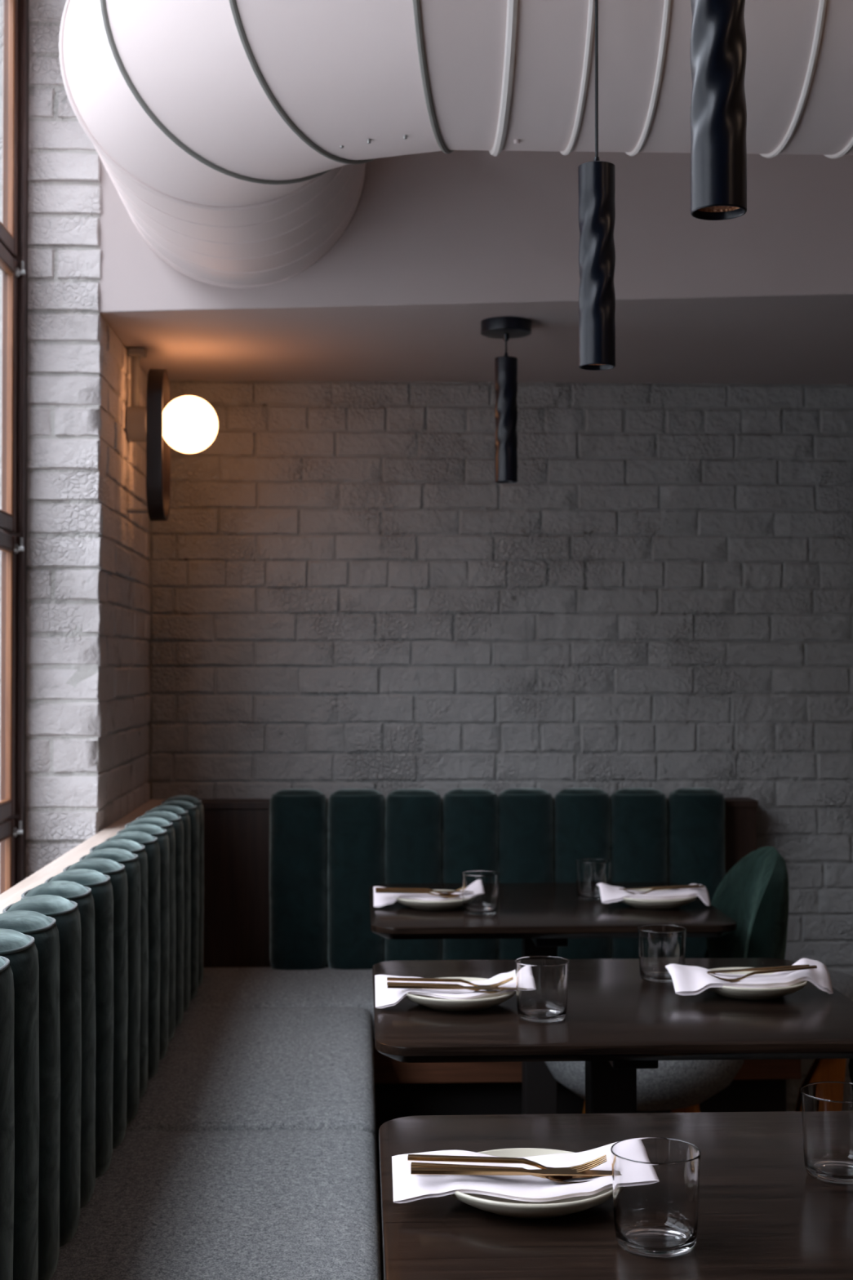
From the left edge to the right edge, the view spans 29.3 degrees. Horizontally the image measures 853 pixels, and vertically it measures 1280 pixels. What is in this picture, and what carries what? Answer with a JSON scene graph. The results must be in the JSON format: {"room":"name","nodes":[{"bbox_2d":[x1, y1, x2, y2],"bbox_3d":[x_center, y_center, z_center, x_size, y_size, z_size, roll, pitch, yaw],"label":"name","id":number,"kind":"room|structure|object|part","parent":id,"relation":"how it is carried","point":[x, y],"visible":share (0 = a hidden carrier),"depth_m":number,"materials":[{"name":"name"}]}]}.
{"room":"restaurant dining room","nodes":[
{"label":"restaurant dining room","id":0,"kind":"room"},
{"bbox_2d":[0,0,151,878],"bbox_3d":[-1.041,-0.557,4.187,0.556,3.850,0.908,0,-1,-2],"label":"wall","id":1,"kind":"structure","parent":0,"point":[88,700],"depth_m":3.75,"materials":[{"name":"brick"}]},
{"bbox_2d":[126,346,217,520],"bbox_3d":[-0.651,-0.526,4.186,0.232,0.442,0.180,0,-1,-2],"label":"wall lamp","id":2,"kind":"object","parent":1,"relation":"attached to","point":[184,424],"visible":1,"depth_m":4.14,"materials":[{"name":"white glowing glass"},{"name":"matte black metal"}]},
{"bbox_3d":[-0.736,-0.331,4.180,0.062,0.012,0.012,0,-1,-2],"label":"spacer rod","id":3,"kind":"part","parent":2,"relation":"part of","materials":[{"name":"grey"}]},
{"bbox_3d":[-0.609,-0.553,4.188,0.147,0.147,0.147,0,-1,-2],"label":"globe","id":4,"kind":"part","parent":2,"relation":"part of","materials":[{"name":"white glass"}]},
{"bbox_2d":[377,1184,384,1279],"bbox_3d":[1.240,1.374,0.858,4.850,0.120,8.060,0,-1,-2],"label":"floor","id":5,"kind":"structure","parent":0,"point":[379,1185],"depth_m":3.74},
{"bbox_2d":[0,795,381,1279],"bbox_3d":[-0.395,0.863,2.758,0.623,0.964,3.740,0,-1,-2],"label":"banquette","id":6,"kind":"object","parent":5,"relation":"on","point":[145,1135],"visible":1,"depth_m":2.62,"materials":[{"name":"grey fabric"}]},
{"bbox_2d":[49,1128,381,1279],"bbox_3d":[-0.341,0.906,2.407,0.544,0.097,1.043,0,-1,-2],"label":"seat cushion","id":7,"kind":"object","parent":6,"relation":"on","point":[188,1204],"depth_m":2.46,"materials":[{"name":"grey fabric"}]},
{"bbox_2d":[125,1006,376,1141],"bbox_3d":[-0.383,0.923,3.458,0.544,0.097,1.038,0,-1,-2],"label":"seat cushion","id":8,"kind":"object","parent":6,"relation":"on","point":[255,1068],"depth_m":3.29,"materials":[{"name":"grey fabric"}]},
{"bbox_2d":[188,787,852,1184],"bbox_3d":[0.237,0.889,4.333,1.856,0.964,0.645,0,-1,-2],"label":"banquette","id":9,"kind":"object","parent":5,"relation":"on","point":[289,876],"visible":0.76,"depth_m":4.43,"materials":[{"name":"green fabric"}]},
{"bbox_2d":[188,966,374,1039],"bbox_3d":[-0.280,0.936,4.253,0.815,0.097,0.529,0,-1,-2],"label":"seat cushion","id":10,"kind":"object","parent":9,"relation":"on","point":[220,987],"depth_m":4.15,"materials":[{"name":"grey fabric"}]},
{"bbox_3d":[0.112,0.923,4.594,1.628,0.905,0.111,0,-1,-2],"label":"panel","id":11,"kind":"part","parent":9,"relation":"part of","materials":[{"name":"green fabric"}]},
{"bbox_3d":[0.119,1.043,4.289,1.615,0.115,0.495,0,-1,-2],"label":"seat","id":12,"kind":"part","parent":9,"relation":"part of","materials":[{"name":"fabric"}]},
{"bbox_3d":[1.010,1.184,4.238,0.161,0.370,0.045,0,-1,-2],"label":"leg","id":13,"kind":"part","parent":9,"relation":"part of","materials":[{"name":"orange wood"}]},
{"bbox_2d":[368,882,737,1114],"bbox_3d":[0.263,0.987,3.800,0.790,0.750,0.700,0,-1,-2],"label":"dining table","id":14,"kind":"object","parent":5,"relation":"on","point":[544,915],"visible":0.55,"depth_m":3.62,"materials":[{"name":"brown wood"}]},
{"bbox_2d":[393,889,462,910],"bbox_3d":[0.019,0.598,3.737,0.190,0.027,0.190,0,-1,-2],"label":"plate","id":15,"kind":"object","parent":14,"relation":"on","point":[414,904],"visible":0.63,"depth_m":3.66,"materials":[{"name":"beige ceramic"}]},
{"bbox_2d":[373,886,462,907],"bbox_3d":[0.005,0.581,3.730,0.252,0.051,0.127,0,-1,-2],"label":"napkin","id":16,"kind":"object","parent":15,"relation":"on","point":[380,900],"visible":0.56,"depth_m":3.71,"materials":[{"name":"white fabric"}]},
{"bbox_2d":[375,890,459,897],"bbox_3d":[-0.020,0.574,3.681,0.190,0.014,0.032,1,-1,-2],"label":"spoon","id":17,"kind":"object","parent":16,"relation":"on","point":[444,895],"visible":1,"depth_m":3.68,"materials":[{"name":"gold metal"}]},
{"bbox_2d":[375,887,462,893],"bbox_3d":[-0.015,0.570,3.717,0.203,0.016,0.022,1,-1,-3],"label":"fork","id":18,"kind":"object","parent":16,"relation":"on","point":[390,888],"visible":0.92,"depth_m":3.71,"materials":[{"name":"gold metal"}]},
{"bbox_2d":[375,888,462,892],"bbox_3d":[-0.005,0.569,3.699,0.222,0.005,0.017,1,-1,-4],"label":"knife","id":19,"kind":"object","parent":16,"relation":"on","point":[375,889],"visible":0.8,"depth_m":3.69,"materials":[{"name":"gold metal"}]},
{"bbox_2d":[461,870,499,915],"bbox_3d":[0.120,0.564,3.639,0.085,0.090,0.085,1,-1,-38],"label":"water glass","id":20,"kind":"object","parent":14,"relation":"on","point":[480,889],"visible":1,"depth_m":3.60,"materials":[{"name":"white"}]},
{"bbox_2d":[575,858,611,900],"bbox_3d":[0.396,0.568,3.870,0.085,0.090,0.085,0,-1,12],"label":"water glass","id":21,"kind":"object","parent":14,"relation":"on","point":[589,872],"visible":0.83,"depth_m":3.84,"materials":[{"name":"clear glass"}]},
{"bbox_2d":[620,888,697,909],"bbox_3d":[0.526,0.598,3.753,0.190,0.027,0.190,0,-1,-2],"label":"plate","id":22,"kind":"object","parent":14,"relation":"on","point":[637,903],"visible":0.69,"depth_m":3.68,"materials":[{"name":"beige ceramic"}]},
{"bbox_2d":[596,882,711,906],"bbox_3d":[0.522,0.583,3.746,0.252,0.047,0.104,0,-1,-2],"label":"napkin","id":23,"kind":"object","parent":22,"relation":"on","point":[609,894],"visible":0.93,"depth_m":3.72,"materials":[{"name":"white fabric"}]},
{"bbox_2d":[618,884,699,889],"bbox_3d":[0.522,0.569,3.754,0.211,0.012,0.016,0,-1,-1],"label":"knife","id":24,"kind":"object","parent":23,"relation":"on","point":[650,887],"visible":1,"depth_m":3.75,"materials":[{"name":"gold metal"}]},
{"bbox_2d":[620,884,704,894],"bbox_3d":[0.539,0.570,3.725,0.193,0.018,0.021,0,-1,-6],"label":"fork","id":25,"kind":"object","parent":23,"relation":"on","point":[700,886],"visible":1,"depth_m":3.72,"materials":[{"name":"gold metal"}]},
{"bbox_2d":[372,957,852,1113],"bbox_3d":[0.307,0.970,2.718,0.790,0.750,0.700,0,-1,-2],"label":"dining table","id":26,"kind":"object","parent":5,"relation":"on","point":[618,1022],"visible":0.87,"depth_m":2.52,"materials":[{"name":"brown wood"}]},
{"bbox_2d":[401,977,516,1011],"bbox_3d":[0.052,0.580,2.658,0.190,0.027,0.190,0,-1,-2],"label":"plate","id":27,"kind":"object","parent":26,"relation":"on","point":[486,1002],"visible":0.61,"depth_m":2.59,"materials":[{"name":"beige ceramic"}]},
{"bbox_2d":[374,969,515,1008],"bbox_3d":[0.046,0.565,2.648,0.258,0.049,0.145,0,-1,-2],"label":"napkin","id":28,"kind":"object","parent":27,"relation":"on","point":[385,997],"visible":0.58,"depth_m":2.64,"materials":[{"name":"white fabric"}]},
{"bbox_2d":[386,982,502,993],"bbox_3d":[0.030,0.559,2.620,0.186,0.014,0.032,1,-1,3],"label":"spoon","id":29,"kind":"object","parent":28,"relation":"on","point":[388,983],"visible":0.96,"depth_m":2.62,"materials":[{"name":"gold metal"}]},
{"bbox_2d":[386,977,513,986],"bbox_3d":[0.038,0.550,2.631,0.203,0.016,0.022,1,-1,2],"label":"fork","id":30,"kind":"object","parent":28,"relation":"on","point":[391,979],"visible":1,"depth_m":2.63,"materials":[{"name":"gold metal"}]},
{"bbox_2d":[387,984,515,990],"bbox_3d":[0.049,0.554,2.607,0.222,0.009,0.017,0,-1,-3],"label":"knife","id":31,"kind":"object","parent":28,"relation":"on","point":[389,986],"visible":0.83,"depth_m":2.60,"materials":[{"name":"gold metal"}]},
{"bbox_2d":[515,955,568,1022],"bbox_3d":[0.181,0.547,2.555,0.085,0.090,0.085,0,-1,25],"label":"water glass","id":32,"kind":"object","parent":26,"relation":"on","point":[541,981],"visible":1,"depth_m":2.52,"materials":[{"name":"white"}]},
{"bbox_2d":[637,924,686,982],"bbox_3d":[0.414,0.552,2.872,0.085,0.090,0.085,0,-1,-21],"label":"water glass","id":33,"kind":"object","parent":26,"relation":"on","point":[660,945],"visible":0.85,"depth_m":2.84,"materials":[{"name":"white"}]},
{"bbox_2d":[706,967,808,999],"bbox_3d":[0.545,0.581,2.749,0.190,0.027,0.190,0,-1,-2],"label":"plate","id":34,"kind":"object","parent":26,"relation":"on","point":[748,993],"visible":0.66,"depth_m":2.68,"materials":[{"name":"beige ceramic"}]},
{"bbox_2d":[665,958,833,995],"bbox_3d":[0.542,0.564,2.729,0.272,0.053,0.110,0,-1,-2],"label":"napkin","id":35,"kind":"object","parent":34,"relation":"on","point":[686,980],"visible":0.87,"depth_m":2.71,"materials":[{"name":"white fabric"}]},
{"bbox_2d":[706,964,809,973],"bbox_3d":[0.538,0.550,2.727,0.204,0.014,0.016,0,-1,-3],"label":"knife","id":36,"kind":"object","parent":35,"relation":"on","point":[753,969],"visible":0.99,"depth_m":2.73,"materials":[{"name":"gold metal"}]},
{"bbox_2d":[706,964,817,982],"bbox_3d":[0.556,0.551,2.697,0.187,0.020,0.020,0,-1,-10],"label":"fork","id":37,"kind":"object","parent":35,"relation":"on","point":[735,980],"visible":1,"depth_m":2.70,"materials":[{"name":"gold metal"}]},
{"bbox_2d":[378,1111,852,1279],"bbox_3d":[0.350,0.952,1.662,0.790,0.750,0.700,0,-1,-2],"label":"dining table","id":38,"kind":"object","parent":5,"relation":"on","point":[762,1215],"visible":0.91,"depth_m":1.63,"materials":[{"name":"brown wood"}]},
{"bbox_2d":[450,1147,613,1218],"bbox_3d":[0.107,0.564,1.682,0.190,0.027,0.190,0,-1,-2],"label":"plate","id":39,"kind":"object","parent":38,"relation":"on","point":[500,1206],"visible":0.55,"depth_m":1.61,"materials":[{"name":"beige ceramic"}]},
{"bbox_2d":[391,1141,618,1203],"bbox_3d":[0.099,0.548,1.674,0.267,0.030,0.142,0,-1,-2],"label":"napkin","id":40,"kind":"object","parent":39,"relation":"on","point":[406,1187],"visible":0.71,"depth_m":1.65,"materials":[{"name":"white fabric"}]},
{"bbox_2d":[410,1162,593,1183],"bbox_3d":[0.077,0.543,1.661,0.186,0.014,0.032,1,-1,5],"label":"spoon","id":41,"kind":"object","parent":40,"relation":"on","point":[558,1179],"visible":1,"depth_m":1.66,"materials":[{"name":"gold metal"}]},
{"bbox_2d":[407,1154,607,1172],"bbox_3d":[0.082,0.535,1.672,0.203,0.016,0.022,1,-1,4],"label":"fork","id":42,"kind":"object","parent":40,"relation":"on","point":[592,1164],"visible":1,"depth_m":1.67,"materials":[{"name":"gold metal"}]},
{"bbox_2d":[410,1167,612,1176],"bbox_3d":[0.095,0.539,1.655,0.222,0.005,0.017,1,-1,-3],"label":"knife","id":43,"kind":"object","parent":40,"relation":"on","point":[414,1171],"visible":0.83,"depth_m":1.65,"materials":[{"name":"gold metal"}]},
{"bbox_2d":[610,1137,701,1257],"bbox_3d":[0.218,0.530,1.554,0.085,0.090,0.085,0,-1,-20],"label":"water glass","id":44,"kind":"object","parent":38,"relation":"on","point":[655,1180],"visible":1,"depth_m":1.52,"materials":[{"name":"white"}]},
{"bbox_2d":[800,1081,852,1184],"bbox_3d":[0.449,0.534,1.768,0.085,0.090,0.085,1,-1,-42],"label":"water glass","id":45,"kind":"object","parent":38,"relation":"on","point":[827,1107],"visible":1,"depth_m":1.74,"materials":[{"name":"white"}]},
{"bbox_2d":[544,845,789,1113],"bbox_3d":[0.546,0.922,3.777,0.574,0.884,0.476,0,-1,-2],"label":"dining chair","id":46,"kind":"object","parent":5,"relation":"on","point":[754,893],"visible":0.37,"depth_m":3.63,"materials":[{"name":"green fabric"}]},
{"bbox_3d":[0.379,1.198,3.879,0.098,0.336,0.037,-1,-1,42],"label":"leg","id":47,"kind":"part","parent":46,"relation":"part of","materials":[{"name":"orange wood"}]},
{"bbox_3d":[0.498,0.970,3.774,0.476,0.194,0.476,0,-1,-2],"label":"seat","id":48,"kind":"part","parent":46,"relation":"part of","materials":[{"name":"grey fabric"}]},
{"bbox_3d":[0.607,1.198,3.888,0.037,0.336,0.098,-1,-1,43],"label":"leg","id":49,"kind":"part","parent":46,"relation":"part of","materials":[{"name":"orange wood"}]},
{"bbox_3d":[0.617,1.194,3.661,0.098,0.336,0.037,-1,-1,42],"label":"leg","id":50,"kind":"part","parent":46,"relation":"part of","materials":[{"name":"orange wood"}]},
{"bbox_3d":[0.763,0.702,3.789,0.140,0.444,0.421,0,-1,-2],"label":"backrest","id":51,"kind":"part","parent":46,"relation":"part of","materials":[{"name":"green fabric"}]},
{"bbox_2d":[99,150,852,384],"bbox_3d":[1.339,-1.618,4.004,4.204,1.733,1.540,0,-1,-2],"label":"ceiling","id":52,"kind":"structure","parent":0,"point":[434,246],"depth_m":3.70,"materials":[{"name":"grey paint"}]},
{"bbox_2d":[58,0,852,288],"bbox_3d":[1.392,-1.092,3.189,4.158,0.579,1.502,0,-1,-2],"label":"ventilation duct","id":53,"kind":"object","parent":52,"relation":"attached to","point":[237,138],"visible":0.95,"depth_m":2.62,"materials":[{"name":"white metal"}]},
{"bbox_2d":[480,316,531,483],"bbox_3d":[0.189,-0.564,3.865,0.120,0.381,0.120,0,-1,-2],"label":"pendant lamp","id":54,"kind":"object","parent":52,"relation":"hanging from","point":[505,328],"visible":1,"depth_m":3.84,"materials":[{"name":"black metal"}]},
{"bbox_3d":[0.189,-0.520,3.865,0.054,0.294,0.054,0,-1,-2],"label":"lamp shade","id":55,"kind":"part","parent":54,"relation":"part of","materials":[{"name":"black metal"}]},
{"bbox_2d":[147,379,852,1111],"bbox_3d":[1.081,-0.546,4.840,4.850,3.850,0.254,0,-1,-2],"label":"wall","id":56,"kind":"structure","parent":0,"point":[346,592],"depth_m":4.68,"materials":[{"name":"brick"}]},
{"bbox_3d":[1.355,-2.595,0.928,4.620,0.120,8.060,0,-1,-2],"label":"ceiling","id":57,"kind":"structure","parent":0,"visible":0},
{"bbox_2d":[578,0,615,370],"bbox_3d":[0.249,-1.455,2.396,0.120,2.112,0.120,0,-1,-2],"label":"pendant lamp","id":58,"kind":"object","parent":57,"relation":"hanging from","point":[597,178],"visible":1,"depth_m":2.36,"materials":[{"name":"black metal"}]},
{"bbox_3d":[0.249,-1.591,2.398,0.004,1.780,0.004,0,-1,-25],"label":"cord","id":59,"kind":"part","parent":58,"relation":"part of","materials":[{"name":"black plastic"}]},
{"bbox_3d":[0.249,-0.545,2.381,0.054,0.294,0.054,0,-1,-2],"label":"lamp shade","id":60,"kind":"part","parent":58,"relation":"part of","materials":[{"name":"black metal"}]},
{"bbox_2d":[689,0,746,220],"bbox_3d":[0.281,-1.468,1.588,0.120,2.112,0.120,0,-1,-2],"label":"pendant lamp","id":61,"kind":"object","parent":57,"relation":"hanging from","point":[718,43],"visible":1,"depth_m":1.55,"materials":[{"name":"black metal"}]},
{"bbox_3d":[-0.849,-0.621,0.267,0.145,3.850,6.982,0,-1,-2],"label":"wall","id":62,"kind":"structure","parent":0,"visible":0},
{"bbox_2d":[0,0,29,894],"bbox_3d":[-0.913,-0.436,2.092,0.144,2.860,3.319,0,-1,-2],"label":"window","id":63,"kind":"structure","parent":62,"relation":"in","point":[14,246],"depth_m":3.67,"materials":[{"name":"red wood"}]},
{"bbox_3d":[-0.924,0.663,3.277,0.028,0.536,0.799,0,-1,-2],"label":"sash","id":64,"kind":"part","parent":63,"relation":"part of","materials":[{"name":"orange wood"}]},
{"bbox_3d":[-0.924,0.074,3.286,0.028,0.630,0.799,0,-1,-2],"label":"sash","id":65,"kind":"part","parent":63,"relation":"part of","materials":[{"name":"orange wood"}]},
{"bbox_3d":[-0.924,-0.556,3.297,0.028,0.618,0.799,0,-1,-2],"label":"sash","id":66,"kind":"part","parent":63,"relation":"part of","materials":[{"name":"orange wood"}]},
{"bbox_3d":[-0.924,-1.187,3.307,0.028,0.632,0.799,0,-1,-2],"label":"sash","id":67,"kind":"part","parent":63,"relation":"part of","materials":[{"name":"orange wood"}]}
]}

